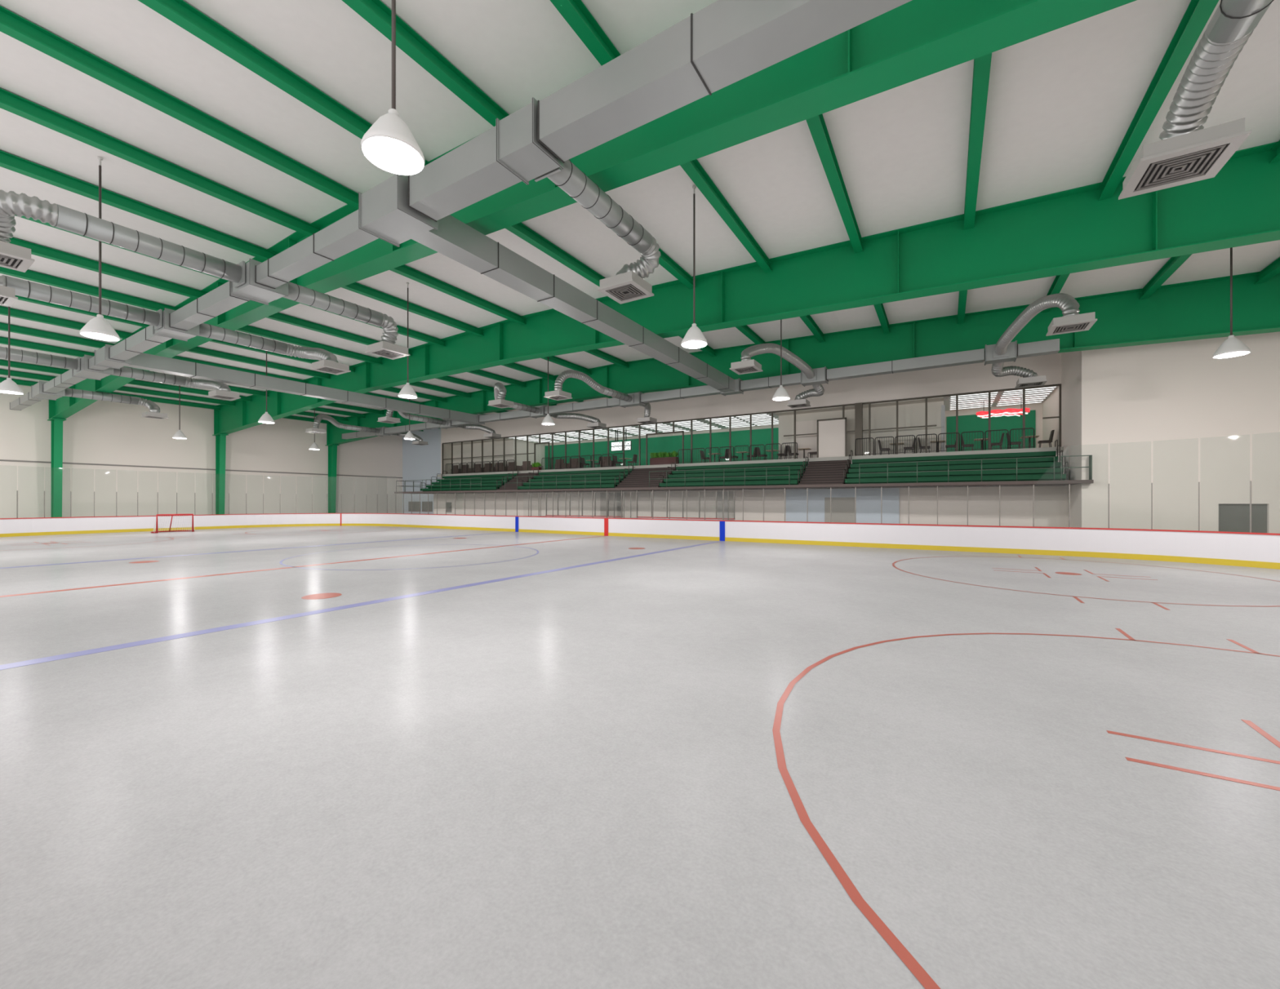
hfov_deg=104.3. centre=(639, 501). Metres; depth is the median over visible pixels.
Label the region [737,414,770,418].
ceiling light
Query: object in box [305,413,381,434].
duct
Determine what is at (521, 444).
wall
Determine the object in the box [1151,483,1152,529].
glass panel
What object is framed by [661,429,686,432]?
ceiling light
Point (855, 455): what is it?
railing panel
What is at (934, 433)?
railing panel
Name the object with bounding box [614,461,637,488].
handrail
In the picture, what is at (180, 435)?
pendant lamp
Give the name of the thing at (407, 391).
pendant lamp
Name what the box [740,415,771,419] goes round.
ceiling light
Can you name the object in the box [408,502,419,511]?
window
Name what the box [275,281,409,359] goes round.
duct
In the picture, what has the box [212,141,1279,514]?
frame
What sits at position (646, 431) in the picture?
ceiling light
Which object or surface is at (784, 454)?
lounge chair
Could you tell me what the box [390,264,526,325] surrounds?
beam
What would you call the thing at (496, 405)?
grille
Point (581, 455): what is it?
railing panel
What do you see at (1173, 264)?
beam
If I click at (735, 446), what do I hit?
railing panel
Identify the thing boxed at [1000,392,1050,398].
ceiling light
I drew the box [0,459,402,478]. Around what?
trim
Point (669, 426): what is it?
ceiling light
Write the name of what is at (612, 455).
lounge chair
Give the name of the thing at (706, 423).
ceiling light
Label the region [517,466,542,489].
handrail
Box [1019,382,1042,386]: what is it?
grille
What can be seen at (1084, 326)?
grille
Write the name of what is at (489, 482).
bleachers
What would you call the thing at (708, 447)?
railing panel
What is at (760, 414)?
ceiling light
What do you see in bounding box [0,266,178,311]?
beam
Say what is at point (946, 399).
ceiling
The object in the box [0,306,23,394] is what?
pendant lamp
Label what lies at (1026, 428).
railing panel
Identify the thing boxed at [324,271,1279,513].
frame
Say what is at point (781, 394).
pendant lamp
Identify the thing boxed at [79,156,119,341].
pendant lamp
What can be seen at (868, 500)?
wall
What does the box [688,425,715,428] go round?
ceiling light
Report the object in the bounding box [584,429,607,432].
ceiling light
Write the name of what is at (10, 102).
roof beam
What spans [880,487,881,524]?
glass panel
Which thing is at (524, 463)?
armchair
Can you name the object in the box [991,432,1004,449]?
lounge chair
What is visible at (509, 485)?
stairs
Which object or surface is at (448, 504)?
window
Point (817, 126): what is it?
beam
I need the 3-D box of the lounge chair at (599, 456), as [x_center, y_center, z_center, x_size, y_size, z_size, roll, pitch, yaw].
[-3.497,-3.304,42.243,0.630,1.022,0.540,0,0,32]
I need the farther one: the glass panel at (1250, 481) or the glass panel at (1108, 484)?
the glass panel at (1108, 484)
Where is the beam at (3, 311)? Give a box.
[0,306,133,339]
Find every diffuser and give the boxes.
[954,392,995,396]
[1003,389,1050,394]
[1003,395,1046,399]
[1006,386,1055,391]
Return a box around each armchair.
[450,465,458,474]
[463,464,473,473]
[473,464,484,473]
[484,463,494,472]
[498,462,508,471]
[507,462,521,471]
[521,461,533,471]
[554,459,568,469]
[568,458,583,468]
[600,456,616,467]
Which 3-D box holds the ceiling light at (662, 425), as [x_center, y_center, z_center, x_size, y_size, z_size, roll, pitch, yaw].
[1.452,-6.088,40.258,2.300,0.055,0.260,0,0,32]
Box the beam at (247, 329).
[235,325,382,364]
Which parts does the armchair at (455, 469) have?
backrest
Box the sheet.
[0,525,1279,988]
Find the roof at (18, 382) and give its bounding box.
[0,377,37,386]
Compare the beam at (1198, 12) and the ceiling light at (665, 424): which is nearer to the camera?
the beam at (1198, 12)
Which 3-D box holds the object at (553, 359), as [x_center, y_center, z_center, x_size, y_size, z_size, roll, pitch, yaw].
[-5.696,-8.616,29.333,0.250,0.300,9.060,0,0,32]
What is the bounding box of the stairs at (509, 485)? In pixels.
[497,472,540,490]
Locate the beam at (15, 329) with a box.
[0,323,115,348]
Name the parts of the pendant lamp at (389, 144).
lamp shade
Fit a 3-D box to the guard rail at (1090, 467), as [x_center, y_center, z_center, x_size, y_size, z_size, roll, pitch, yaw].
[19.124,-1.480,21.840,1.040,1.070,0.400,0,0,32]
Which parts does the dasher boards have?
glass panel, glass panel, glass panel, glass panel, glass panel, glass panel, glass panel, glass panel, glass panel, glass panel, glass panel, glass panel, glass panel, cap rail, glass panel, glass panel, glass panel, glass panel, glass panel, glass panel, glass panel, glass panel, glass panel, glass panel, glass panel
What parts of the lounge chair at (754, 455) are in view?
backrest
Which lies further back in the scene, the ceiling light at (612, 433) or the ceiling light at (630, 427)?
the ceiling light at (612, 433)
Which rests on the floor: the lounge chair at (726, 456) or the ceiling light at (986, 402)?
the lounge chair at (726, 456)
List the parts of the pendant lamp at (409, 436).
lamp shade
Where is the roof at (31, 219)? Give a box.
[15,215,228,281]
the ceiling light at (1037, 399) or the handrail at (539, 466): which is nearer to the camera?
the ceiling light at (1037, 399)
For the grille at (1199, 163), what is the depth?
7.53 m
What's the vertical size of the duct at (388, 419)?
1.572 m
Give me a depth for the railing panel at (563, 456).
42.54 m
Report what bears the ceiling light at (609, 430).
attached to the ceiling at (946, 399)
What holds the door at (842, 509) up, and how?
in the wall at (868, 500)
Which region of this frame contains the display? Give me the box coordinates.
[611,428,631,451]
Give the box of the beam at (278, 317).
[266,312,412,356]
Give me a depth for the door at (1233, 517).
19.50 m
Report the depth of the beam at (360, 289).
22.04 m
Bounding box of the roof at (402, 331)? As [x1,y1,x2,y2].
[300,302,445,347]
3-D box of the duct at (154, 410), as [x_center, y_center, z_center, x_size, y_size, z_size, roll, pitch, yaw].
[-30.439,-5.737,28.927,1.715,1.285,4.163,0,0,32]
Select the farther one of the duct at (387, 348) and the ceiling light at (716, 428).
the ceiling light at (716, 428)
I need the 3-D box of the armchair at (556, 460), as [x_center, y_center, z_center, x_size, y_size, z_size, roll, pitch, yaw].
[-6.931,-3.270,44.189,1.100,0.950,0.780,0,0,32]
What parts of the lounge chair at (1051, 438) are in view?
seat, backrest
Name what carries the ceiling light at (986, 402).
attached to the ceiling at (946, 399)
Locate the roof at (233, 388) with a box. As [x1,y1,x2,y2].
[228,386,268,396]
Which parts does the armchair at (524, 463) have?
backrest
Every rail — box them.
[399,480,422,491]
[404,477,481,492]
[504,473,600,489]
[648,466,790,487]
[858,456,1054,484]
[1060,455,1092,480]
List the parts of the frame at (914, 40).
plate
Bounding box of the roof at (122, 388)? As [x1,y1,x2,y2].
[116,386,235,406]
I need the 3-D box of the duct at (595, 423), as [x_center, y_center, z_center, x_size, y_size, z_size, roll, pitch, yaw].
[-4.463,-5.720,34.280,4.386,1.250,1.493,0,0,6]
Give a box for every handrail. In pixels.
[420,471,447,488]
[497,466,521,487]
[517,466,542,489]
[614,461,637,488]
[658,459,678,487]
[798,452,810,480]
[843,450,853,484]
[1054,440,1068,479]
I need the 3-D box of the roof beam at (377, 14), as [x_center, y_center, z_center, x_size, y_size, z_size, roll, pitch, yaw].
[-6.024,-8.393,6.108,0.250,0.300,12.380,0,0,32]
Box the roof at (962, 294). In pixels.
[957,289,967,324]
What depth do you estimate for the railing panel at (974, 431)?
27.29 m
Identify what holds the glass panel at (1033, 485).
on the dasher boards
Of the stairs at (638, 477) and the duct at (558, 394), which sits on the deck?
the stairs at (638, 477)
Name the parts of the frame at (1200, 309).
plate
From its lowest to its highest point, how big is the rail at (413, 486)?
1.070 m
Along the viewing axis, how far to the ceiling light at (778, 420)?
37.73 m
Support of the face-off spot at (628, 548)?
on the sheet
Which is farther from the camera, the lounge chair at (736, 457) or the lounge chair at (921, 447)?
the lounge chair at (736, 457)
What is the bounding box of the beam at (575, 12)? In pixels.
[550,0,621,66]
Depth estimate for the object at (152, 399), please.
40.04 m
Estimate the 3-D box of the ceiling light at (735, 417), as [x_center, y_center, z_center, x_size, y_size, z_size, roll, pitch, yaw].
[6.079,-6.088,36.711,2.300,0.055,0.260,0,0,32]
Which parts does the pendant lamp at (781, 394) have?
lamp shade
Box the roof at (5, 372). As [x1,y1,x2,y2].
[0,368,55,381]
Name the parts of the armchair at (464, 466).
backrest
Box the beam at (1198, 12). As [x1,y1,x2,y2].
[1098,0,1218,200]
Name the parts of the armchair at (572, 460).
backrest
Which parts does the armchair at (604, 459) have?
backrest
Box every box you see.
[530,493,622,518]
[531,462,542,470]
[623,491,735,520]
[649,451,678,465]
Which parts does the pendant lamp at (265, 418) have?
lamp shade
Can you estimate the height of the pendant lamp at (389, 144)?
4.252 m
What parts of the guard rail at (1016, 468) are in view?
rail, rail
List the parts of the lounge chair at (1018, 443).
seat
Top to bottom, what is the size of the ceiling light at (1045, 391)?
0.055 m
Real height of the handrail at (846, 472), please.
2.202 m
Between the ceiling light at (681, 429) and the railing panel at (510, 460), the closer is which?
the ceiling light at (681, 429)
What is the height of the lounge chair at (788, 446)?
1.022 m
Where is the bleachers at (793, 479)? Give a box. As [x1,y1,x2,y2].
[659,461,807,487]
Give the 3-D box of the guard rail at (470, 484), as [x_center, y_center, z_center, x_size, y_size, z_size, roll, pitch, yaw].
[-17.734,-1.480,44.277,10.540,1.070,0.040,0,0,32]
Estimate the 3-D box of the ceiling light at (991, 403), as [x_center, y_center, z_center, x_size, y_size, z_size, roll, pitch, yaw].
[20.980,-6.088,31.545,2.300,0.055,0.260,0,0,32]
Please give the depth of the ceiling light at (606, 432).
43.82 m
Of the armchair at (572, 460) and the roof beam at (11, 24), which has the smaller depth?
the roof beam at (11, 24)
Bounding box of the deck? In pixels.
[394,480,1093,493]
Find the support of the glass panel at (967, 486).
on the dasher boards
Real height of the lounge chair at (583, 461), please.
1.022 m
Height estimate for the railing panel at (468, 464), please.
1.076 m
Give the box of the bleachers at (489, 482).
[420,473,517,491]
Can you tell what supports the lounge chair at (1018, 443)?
on the floor
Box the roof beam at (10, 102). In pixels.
[0,88,319,236]
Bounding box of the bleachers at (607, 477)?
[517,468,632,489]
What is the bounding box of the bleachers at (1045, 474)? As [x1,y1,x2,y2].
[844,451,1066,484]
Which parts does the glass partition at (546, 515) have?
glass post, cap rail, glass post, glass post, glass post, glass post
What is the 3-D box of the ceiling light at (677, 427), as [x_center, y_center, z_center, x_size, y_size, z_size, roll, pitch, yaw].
[2.184,-6.088,41.451,2.300,0.055,0.260,0,0,32]
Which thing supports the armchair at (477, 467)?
on the floor
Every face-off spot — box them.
[128,560,159,563]
[301,593,342,599]
[628,547,644,549]
[1054,572,1081,575]
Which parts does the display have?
frame, hanging rod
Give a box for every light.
[559,431,578,435]
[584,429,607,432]
[588,430,611,433]
[594,431,615,434]
[597,432,620,435]
[612,426,636,430]
[616,427,639,431]
[620,428,644,431]
[624,430,648,432]
[629,431,653,433]
[633,431,655,434]
[640,423,667,427]
[644,425,671,428]
[648,426,675,429]
[653,426,679,430]
[657,428,683,431]
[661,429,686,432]
[674,421,701,424]
[676,422,704,425]
[680,422,708,426]
[684,424,711,427]
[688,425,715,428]
[692,426,718,430]
[696,427,721,431]
[706,417,737,421]
[711,418,740,422]
[714,419,743,423]
[717,421,746,424]
[721,422,750,426]
[724,423,752,426]
[727,425,755,427]
[734,413,768,417]
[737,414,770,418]
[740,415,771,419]
[744,417,775,421]
[746,418,778,422]
[751,419,778,423]
[753,421,778,424]
[755,422,778,426]
[949,391,999,397]
[949,392,998,399]
[949,395,996,400]
[949,397,995,403]
[949,399,995,404]
[949,401,994,406]
[949,403,992,408]
[949,404,991,409]
[976,408,1030,418]
[995,400,1042,406]
[996,399,1044,404]
[997,396,1046,402]
[998,394,1048,400]
[1000,390,1053,395]
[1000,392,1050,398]
[1001,387,1055,394]
[1003,386,1057,392]
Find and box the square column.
[854,402,862,456]
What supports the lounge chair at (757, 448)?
on the floor
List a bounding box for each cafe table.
[620,457,631,466]
[797,448,811,458]
[930,440,945,452]
[973,438,987,450]
[1020,435,1039,448]
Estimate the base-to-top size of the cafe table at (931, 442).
0.760 m
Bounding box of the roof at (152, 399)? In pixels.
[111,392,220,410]
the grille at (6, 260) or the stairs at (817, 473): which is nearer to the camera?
the grille at (6, 260)
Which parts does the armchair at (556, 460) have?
backrest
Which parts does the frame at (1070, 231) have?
plate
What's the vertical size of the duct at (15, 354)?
1.285 m
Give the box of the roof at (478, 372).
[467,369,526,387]
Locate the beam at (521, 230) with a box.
[505,222,628,302]
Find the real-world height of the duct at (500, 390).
1.572 m
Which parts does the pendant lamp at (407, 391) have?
lamp shade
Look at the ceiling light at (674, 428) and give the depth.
41.92 m
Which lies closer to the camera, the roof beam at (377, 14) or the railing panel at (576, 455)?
the roof beam at (377, 14)
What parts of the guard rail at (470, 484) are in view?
rail, rail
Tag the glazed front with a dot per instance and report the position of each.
(831, 433)
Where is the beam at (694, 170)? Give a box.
[680,159,772,272]
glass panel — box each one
[16,490,17,518]
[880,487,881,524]
[908,486,909,524]
[937,486,937,524]
[967,485,968,525]
[999,485,999,526]
[1032,484,1034,526]
[1068,484,1070,527]
[1108,484,1109,528]
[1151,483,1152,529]
[1198,482,1199,531]
[1249,480,1251,533]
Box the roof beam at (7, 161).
[0,150,276,260]
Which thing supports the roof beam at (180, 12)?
attached to the frame at (914, 40)
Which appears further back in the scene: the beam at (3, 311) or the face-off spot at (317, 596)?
the beam at (3, 311)
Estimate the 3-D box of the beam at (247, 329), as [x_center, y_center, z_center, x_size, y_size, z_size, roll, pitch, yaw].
[-18.078,-8.446,26.202,0.250,0.300,9.160,0,0,32]
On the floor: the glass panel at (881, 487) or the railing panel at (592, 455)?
the railing panel at (592, 455)
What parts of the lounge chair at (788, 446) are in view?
backrest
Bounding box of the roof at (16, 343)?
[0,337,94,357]
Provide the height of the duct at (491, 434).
1.250 m
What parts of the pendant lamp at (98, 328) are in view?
lamp shade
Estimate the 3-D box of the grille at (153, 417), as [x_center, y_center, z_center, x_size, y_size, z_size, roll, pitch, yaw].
[-29.339,-5.112,30.070,0.740,0.026,0.740,0,0,32]
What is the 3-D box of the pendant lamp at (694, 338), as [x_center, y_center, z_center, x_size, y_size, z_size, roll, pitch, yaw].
[1.459,-6.351,13.376,0.704,4.252,0.704,0,0,32]
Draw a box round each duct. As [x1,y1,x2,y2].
[0,189,244,288]
[0,275,162,329]
[0,346,79,372]
[9,0,911,410]
[61,388,168,419]
[111,366,240,400]
[124,352,476,423]
[192,323,351,375]
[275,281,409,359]
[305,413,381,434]
[341,338,1059,439]
[377,409,447,426]
[390,432,428,445]
[411,214,734,392]
[457,424,501,438]
[487,382,541,414]
[534,160,660,304]
[543,369,633,404]
[550,413,607,428]
[636,403,657,424]
[729,343,816,381]
[786,384,824,408]
[991,362,1047,388]
[993,293,1097,358]
[1118,0,1274,199]
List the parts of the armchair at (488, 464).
backrest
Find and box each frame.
[47,0,1136,517]
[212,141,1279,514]
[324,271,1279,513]
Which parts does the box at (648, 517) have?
glass post, glass post, glass post, glass post, glass post, cap rail, glass post, glass post, glass post, glass post, glass post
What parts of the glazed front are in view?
door frame, door frame, head rail, solid door, door frame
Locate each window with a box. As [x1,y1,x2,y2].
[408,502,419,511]
[422,502,432,511]
[446,502,451,512]
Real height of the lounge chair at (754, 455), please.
1.022 m
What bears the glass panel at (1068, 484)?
on the dasher boards
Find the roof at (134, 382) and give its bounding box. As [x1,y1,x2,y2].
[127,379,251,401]
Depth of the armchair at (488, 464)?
48.56 m
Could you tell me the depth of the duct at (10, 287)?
14.87 m
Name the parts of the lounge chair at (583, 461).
backrest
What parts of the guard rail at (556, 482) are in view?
rail, rail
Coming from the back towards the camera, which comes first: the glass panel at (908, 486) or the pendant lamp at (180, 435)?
the pendant lamp at (180, 435)
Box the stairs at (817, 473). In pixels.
[798,460,850,484]
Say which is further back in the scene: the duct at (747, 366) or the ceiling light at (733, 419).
the ceiling light at (733, 419)
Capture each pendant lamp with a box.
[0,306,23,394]
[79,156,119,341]
[172,385,186,439]
[257,351,274,423]
[309,408,319,449]
[360,0,424,175]
[398,282,417,398]
[404,398,415,439]
[542,356,555,425]
[680,185,707,348]
[772,320,790,400]
[1213,247,1250,358]
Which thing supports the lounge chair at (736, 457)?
on the floor
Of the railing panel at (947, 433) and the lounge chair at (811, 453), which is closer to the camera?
the railing panel at (947, 433)
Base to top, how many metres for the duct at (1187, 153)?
1.215 m
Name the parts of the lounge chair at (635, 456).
backrest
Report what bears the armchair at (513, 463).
on the floor
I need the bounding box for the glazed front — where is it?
[441,383,1061,474]
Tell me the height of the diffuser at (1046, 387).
0.007 m
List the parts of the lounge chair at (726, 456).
backrest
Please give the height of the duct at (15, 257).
1.285 m
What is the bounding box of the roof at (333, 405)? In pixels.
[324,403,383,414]
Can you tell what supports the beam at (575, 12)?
attached to the frame at (914, 40)
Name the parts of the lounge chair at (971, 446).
seat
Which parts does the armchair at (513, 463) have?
backrest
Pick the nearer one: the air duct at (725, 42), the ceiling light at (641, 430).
the air duct at (725, 42)
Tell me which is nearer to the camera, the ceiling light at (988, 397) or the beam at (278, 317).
the beam at (278, 317)
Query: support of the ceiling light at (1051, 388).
attached to the ceiling at (946, 399)
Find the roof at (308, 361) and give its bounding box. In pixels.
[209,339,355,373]
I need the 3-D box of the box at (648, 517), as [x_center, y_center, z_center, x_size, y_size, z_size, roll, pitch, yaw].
[2.053,0.765,29.871,6.750,2.740,2.530,0,0,32]
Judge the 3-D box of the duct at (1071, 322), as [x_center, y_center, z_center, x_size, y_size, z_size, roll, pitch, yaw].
[13.703,-5.911,17.146,1.223,1.533,6.280,0,0,22]
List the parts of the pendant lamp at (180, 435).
lamp shade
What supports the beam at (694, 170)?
attached to the frame at (914, 40)
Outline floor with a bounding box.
[437,446,1063,477]
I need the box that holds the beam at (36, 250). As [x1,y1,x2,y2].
[8,237,206,298]
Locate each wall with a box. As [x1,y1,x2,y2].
[0,382,402,518]
[402,427,440,514]
[433,486,1067,527]
[440,428,451,479]
[441,352,1061,443]
[453,439,545,470]
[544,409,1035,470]
[778,400,943,459]
[786,488,899,524]
[1042,351,1080,527]
[1080,332,1279,533]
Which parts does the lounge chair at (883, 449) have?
seat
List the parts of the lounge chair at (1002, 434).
seat, backrest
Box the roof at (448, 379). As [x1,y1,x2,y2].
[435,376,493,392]
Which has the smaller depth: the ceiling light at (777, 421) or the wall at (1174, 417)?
the wall at (1174, 417)
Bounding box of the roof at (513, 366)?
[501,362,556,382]
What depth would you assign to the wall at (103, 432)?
40.62 m
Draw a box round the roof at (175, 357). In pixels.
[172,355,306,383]
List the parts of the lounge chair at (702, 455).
backrest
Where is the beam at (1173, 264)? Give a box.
[1139,253,1192,299]
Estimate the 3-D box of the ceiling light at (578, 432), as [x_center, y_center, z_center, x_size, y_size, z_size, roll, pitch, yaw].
[-6.275,-6.088,44.302,2.300,0.055,0.260,0,0,32]
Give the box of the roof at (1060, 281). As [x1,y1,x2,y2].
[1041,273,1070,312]
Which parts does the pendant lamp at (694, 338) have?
lamp shade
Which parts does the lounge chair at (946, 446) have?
seat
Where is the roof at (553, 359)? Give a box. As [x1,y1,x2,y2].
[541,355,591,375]
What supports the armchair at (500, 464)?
on the floor
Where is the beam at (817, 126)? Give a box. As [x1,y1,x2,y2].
[805,114,862,253]
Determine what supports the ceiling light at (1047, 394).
attached to the ceiling at (946, 399)
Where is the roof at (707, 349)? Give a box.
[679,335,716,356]
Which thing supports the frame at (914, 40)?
on the floor
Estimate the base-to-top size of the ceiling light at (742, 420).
0.055 m
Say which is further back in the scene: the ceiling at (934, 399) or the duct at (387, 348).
the ceiling at (934, 399)
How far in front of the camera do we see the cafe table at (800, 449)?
33.28 m
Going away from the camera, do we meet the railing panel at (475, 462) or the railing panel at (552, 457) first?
the railing panel at (552, 457)
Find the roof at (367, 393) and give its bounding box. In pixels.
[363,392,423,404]
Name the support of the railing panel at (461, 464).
on the floor
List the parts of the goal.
frame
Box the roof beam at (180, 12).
[137,0,430,165]
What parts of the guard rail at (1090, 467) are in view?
post, rail, rail, post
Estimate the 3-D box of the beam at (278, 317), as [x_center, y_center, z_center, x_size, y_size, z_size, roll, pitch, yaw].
[-15.547,-8.503,24.647,0.250,0.300,9.160,0,0,32]
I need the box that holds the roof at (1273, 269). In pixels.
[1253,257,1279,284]
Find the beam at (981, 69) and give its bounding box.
[964,53,991,230]
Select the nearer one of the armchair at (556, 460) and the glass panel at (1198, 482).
the glass panel at (1198, 482)
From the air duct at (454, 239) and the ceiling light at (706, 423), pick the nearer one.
the air duct at (454, 239)
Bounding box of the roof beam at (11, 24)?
[0,5,358,209]
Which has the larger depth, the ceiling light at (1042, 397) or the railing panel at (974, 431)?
the ceiling light at (1042, 397)
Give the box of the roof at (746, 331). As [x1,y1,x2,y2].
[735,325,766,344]
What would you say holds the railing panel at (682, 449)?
on the floor
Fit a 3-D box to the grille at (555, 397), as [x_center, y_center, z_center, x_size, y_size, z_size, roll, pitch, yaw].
[-4.048,-5.162,24.623,0.740,0.026,0.740,0,0,32]
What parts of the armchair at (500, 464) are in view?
backrest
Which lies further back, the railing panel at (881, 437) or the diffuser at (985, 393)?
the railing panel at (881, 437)
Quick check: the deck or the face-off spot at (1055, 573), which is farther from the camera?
the deck
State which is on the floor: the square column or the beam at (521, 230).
the square column
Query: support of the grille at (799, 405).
attached to the duct at (800, 401)
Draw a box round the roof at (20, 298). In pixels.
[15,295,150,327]
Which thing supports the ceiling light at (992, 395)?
attached to the ceiling at (946, 399)
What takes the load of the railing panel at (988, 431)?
on the floor
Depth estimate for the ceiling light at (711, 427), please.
41.07 m
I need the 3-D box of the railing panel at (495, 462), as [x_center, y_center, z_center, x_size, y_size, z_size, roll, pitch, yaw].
[-13.809,-3.333,47.054,1.052,1.076,0.052,0,0,32]
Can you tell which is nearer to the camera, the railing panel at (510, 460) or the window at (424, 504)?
the railing panel at (510, 460)
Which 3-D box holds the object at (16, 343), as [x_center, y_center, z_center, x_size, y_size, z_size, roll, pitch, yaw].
[-33.859,-8.220,23.212,0.250,0.300,12.380,0,0,32]
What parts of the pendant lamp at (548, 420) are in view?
lamp shade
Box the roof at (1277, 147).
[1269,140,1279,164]
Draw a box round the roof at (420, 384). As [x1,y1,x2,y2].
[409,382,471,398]
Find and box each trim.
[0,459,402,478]
[941,404,945,452]
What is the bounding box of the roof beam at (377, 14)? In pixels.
[342,0,509,126]
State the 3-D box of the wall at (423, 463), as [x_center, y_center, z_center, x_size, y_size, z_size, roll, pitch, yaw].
[-23.702,-3.130,55.480,9.000,10.530,0.200,0,0,32]
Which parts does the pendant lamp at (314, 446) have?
lamp shade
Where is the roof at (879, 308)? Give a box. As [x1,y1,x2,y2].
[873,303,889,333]
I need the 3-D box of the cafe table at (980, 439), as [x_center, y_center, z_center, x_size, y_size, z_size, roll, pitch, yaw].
[19.436,-3.175,28.268,0.750,0.760,0.750,0,0,32]
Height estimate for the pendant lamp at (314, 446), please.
4.104 m
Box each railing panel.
[459,462,466,473]
[466,462,474,473]
[474,462,482,473]
[482,461,489,471]
[489,461,497,472]
[497,460,506,471]
[506,459,515,471]
[542,457,551,469]
[551,457,560,469]
[560,456,570,469]
[570,455,580,468]
[580,455,591,468]
[591,454,601,467]
[601,453,612,467]
[613,453,623,466]
[678,448,691,463]
[691,448,704,463]
[705,447,719,462]
[719,446,733,462]
[733,445,748,461]
[749,444,764,461]
[764,443,780,460]
[781,442,797,459]
[854,437,873,456]
[874,436,893,455]
[894,435,915,454]
[915,433,937,453]
[937,432,959,452]
[960,431,983,451]
[984,429,1008,450]
[1009,427,1034,448]
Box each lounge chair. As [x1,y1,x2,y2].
[581,457,589,468]
[594,456,600,467]
[612,455,622,466]
[627,454,637,466]
[699,450,708,462]
[720,448,728,462]
[727,448,737,461]
[746,447,756,460]
[755,447,767,460]
[777,445,786,459]
[787,445,798,458]
[809,452,817,457]
[877,440,889,454]
[903,437,915,453]
[917,437,930,453]
[945,441,955,452]
[961,435,973,451]
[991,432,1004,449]
[1005,432,1021,448]
[1037,430,1054,448]
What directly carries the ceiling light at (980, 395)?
attached to the ceiling at (946, 399)
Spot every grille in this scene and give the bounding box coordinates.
[0,254,22,267]
[0,296,7,303]
[146,416,162,418]
[213,395,235,399]
[317,367,343,373]
[372,349,402,358]
[493,404,509,407]
[550,395,566,399]
[606,284,645,300]
[735,367,757,373]
[791,404,807,407]
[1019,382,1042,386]
[1053,322,1088,333]
[1134,143,1228,190]
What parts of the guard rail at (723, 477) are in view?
rail, rail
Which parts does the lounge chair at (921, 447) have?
seat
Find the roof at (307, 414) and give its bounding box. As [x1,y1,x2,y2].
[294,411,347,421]
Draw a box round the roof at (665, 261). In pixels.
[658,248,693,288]
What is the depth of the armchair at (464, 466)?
50.37 m
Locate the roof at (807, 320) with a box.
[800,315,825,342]
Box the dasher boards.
[0,513,1279,569]
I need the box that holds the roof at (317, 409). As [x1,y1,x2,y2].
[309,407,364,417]
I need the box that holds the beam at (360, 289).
[342,282,483,337]
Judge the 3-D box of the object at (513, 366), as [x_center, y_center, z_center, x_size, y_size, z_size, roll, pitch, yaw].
[-8.226,-8.559,30.888,0.250,0.300,9.060,0,0,32]
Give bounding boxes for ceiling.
[0,0,1279,420]
[443,396,943,445]
[518,386,1058,443]
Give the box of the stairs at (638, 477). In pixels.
[614,466,675,488]
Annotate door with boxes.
[824,497,855,523]
[1218,503,1266,533]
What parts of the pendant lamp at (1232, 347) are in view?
lamp shade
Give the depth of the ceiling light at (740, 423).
38.89 m
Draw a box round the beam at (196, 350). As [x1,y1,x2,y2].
[186,346,330,379]
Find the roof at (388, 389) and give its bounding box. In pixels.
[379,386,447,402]
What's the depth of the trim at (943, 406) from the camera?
29.52 m
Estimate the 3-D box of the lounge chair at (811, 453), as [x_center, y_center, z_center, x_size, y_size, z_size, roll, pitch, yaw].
[11.626,-3.304,32.950,0.630,1.022,0.540,0,0,32]
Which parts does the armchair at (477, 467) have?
backrest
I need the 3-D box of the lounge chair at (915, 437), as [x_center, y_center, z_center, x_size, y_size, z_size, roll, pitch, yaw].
[16.294,-3.304,30.023,0.630,1.022,0.540,0,0,32]
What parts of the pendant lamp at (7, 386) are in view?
lamp shade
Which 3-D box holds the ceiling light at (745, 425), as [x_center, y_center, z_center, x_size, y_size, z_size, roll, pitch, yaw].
[8.226,-6.088,40.204,2.300,0.055,0.260,0,0,32]
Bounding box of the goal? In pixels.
[151,514,195,533]

